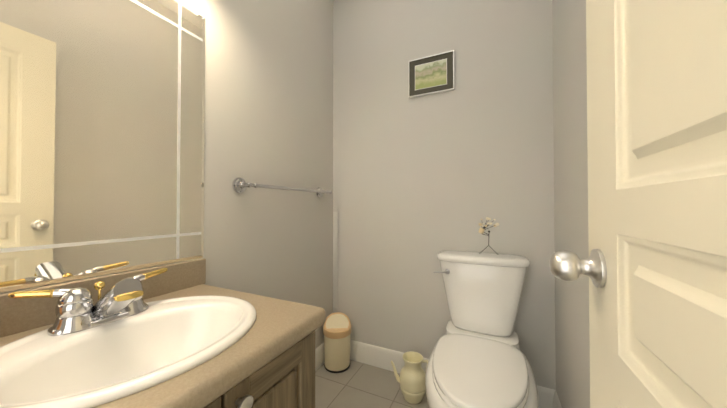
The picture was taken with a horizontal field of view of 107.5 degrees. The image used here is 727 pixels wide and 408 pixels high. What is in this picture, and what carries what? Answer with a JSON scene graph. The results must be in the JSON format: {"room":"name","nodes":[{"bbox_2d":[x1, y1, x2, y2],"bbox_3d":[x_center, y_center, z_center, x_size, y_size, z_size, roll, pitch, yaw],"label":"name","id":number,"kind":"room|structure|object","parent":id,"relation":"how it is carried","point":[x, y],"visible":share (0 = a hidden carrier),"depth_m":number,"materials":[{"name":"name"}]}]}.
{"room":"bathroom","nodes":[
{"label":"bathroom","id":0,"kind":"room"},
{"bbox_2d":[0,0,332,348],"bbox_3d":[-0.756,-0.275,1.018,0.100,2.740,2.420,0,-1,26],"label":"wall","id":1,"kind":"structure","parent":0,"point":[268,116],"depth_m":1.43,"materials":[{"name":"paint"}]},
{"bbox_2d":[0,0,204,292],"bbox_3d":[-0.811,-0.284,0.773,0.011,1.000,0.723,0,-1,26],"label":"mirror","id":2,"kind":"object","parent":1,"relation":"attached to","point":[102,107],"visible":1,"depth_m":0.80,"materials":[{"name":"clear glass"}]},
{"bbox_2d":[232,177,331,197],"bbox_3d":[-0.410,-0.084,1.528,0.076,0.075,0.744,0,-1,26],"label":"towel rail","id":3,"kind":"object","parent":1,"relation":"attached to","point":[239,185],"visible":1,"depth_m":1.29,"materials":[{"name":"silver metal"}]},
{"bbox_2d":[315,343,324,370],"bbox_3d":[-0.432,1.036,1.540,0.016,0.132,0.970,0,-1,26],"label":"baseboard","id":4,"kind":"structure","parent":1,"relation":"attached to","point":[319,357],"depth_m":1.80,"materials":[{"name":"white wood"}]},
{"bbox_2d":[315,360,428,407],"bbox_3d":[-0.096,1.141,0.682,1.565,0.100,2.420,0,-1,26],"label":"floor","id":5,"kind":"structure","parent":0,"point":[355,384],"depth_m":1.58,"materials":[{"name":"tile"}]},
{"bbox_2d":[0,258,325,407],"bbox_3d":[-0.538,0.638,0.630,0.616,0.904,0.723,0,-1,26],"label":"bathroom vanity","id":6,"kind":"object","parent":5,"relation":"on","point":[179,335],"visible":1,"depth_m":0.65,"materials":[{"name":"brown wood"}]},
{"bbox_2d":[323,312,350,372],"bbox_3d":[-0.179,0.934,1.825,0.193,0.340,0.193,0,-1,26],"label":"waste bin","id":7,"kind":"object","parent":5,"relation":"on","point":[337,330],"visible":1,"depth_m":1.76,"materials":[{"name":"beige plastic"}]},
{"bbox_2d":[391,351,427,403],"bbox_3d":[0.272,0.984,1.515,0.217,0.233,0.147,0,-1,26],"label":"jug","id":8,"kind":"object","parent":5,"relation":"on","point":[411,379],"visible":0.94,"depth_m":1.47,"materials":[{"name":"beige ceramic"}]},
{"bbox_2d":[425,250,538,407],"bbox_3d":[0.513,0.682,1.190,0.454,0.828,0.770,0,-1,26],"label":"toilet","id":9,"kind":"object","parent":5,"relation":"on","point":[477,358],"visible":1,"depth_m":1.28,"materials":[{"name":"white ceramic"}]},
{"bbox_2d":[478,217,498,254],"bbox_3d":[0.670,0.171,1.427,0.102,0.201,0.052,0,-1,26],"label":"figurine","id":10,"kind":"object","parent":9,"relation":"on","point":[481,230],"visible":1,"depth_m":1.43,"materials":[{"name":"grey metal"}]},
{"bbox_2d":[333,0,555,389],"bbox_3d":[0.408,-0.266,1.745,1.365,2.740,0.100,0,-1,26],"label":"wall","id":11,"kind":"structure","parent":0,"point":[420,183],"depth_m":1.67,"materials":[{"name":"paint"}]},
{"bbox_2d":[333,212,337,307],"bbox_3d":[-0.208,0.412,1.978,0.036,0.710,0.002,0,-1,26],"label":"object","id":12,"kind":"structure","parent":11,"relation":"attached to","point":[335,237],"depth_m":1.98,"materials":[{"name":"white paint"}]},
{"bbox_2d":[408,50,453,97],"bbox_3d":[0.423,-0.813,1.679,0.284,0.239,0.015,0,-1,26],"label":"picture","id":13,"kind":"object","parent":11,"relation":"attached to","point":[431,74],"visible":1,"depth_m":1.67,"materials":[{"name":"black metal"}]},
{"bbox_2d":[350,340,554,407],"bbox_3d":[0.383,1.038,1.676,1.365,0.132,0.016,0,-1,26],"label":"baseboard","id":14,"kind":"structure","parent":11,"relation":"attached to","point":[375,356],"depth_m":1.78,"materials":[{"name":"white wood"}]},
{"bbox_2d":[552,0,589,407],"bbox_3d":[0.564,-0.283,0.382,0.100,2.740,2.420,0,-1,26],"label":"wall","id":15,"kind":"structure","parent":0,"point":[572,345],"depth_m":1.09,"materials":[{"name":"paint"}]},
{"bbox_2d":[553,390,561,407],"bbox_3d":[0.511,1.022,0.391,0.016,0.132,2.220,0,-1,26],"label":"baseboard","id":16,"kind":"structure","parent":15,"relation":"attached to","point":[556,403],"depth_m":1.34,"materials":[{"name":"white wood"}]},
{"bbox_2d":[549,0,726,407],"bbox_3d":[0.287,0.058,0.195,0.169,2.030,0.621,0,-1,26],"label":"door","id":17,"kind":"structure","parent":15,"relation":"in","point":[653,266],"depth_m":0.29,"materials":[{"name":"beige paint"}]}
]}

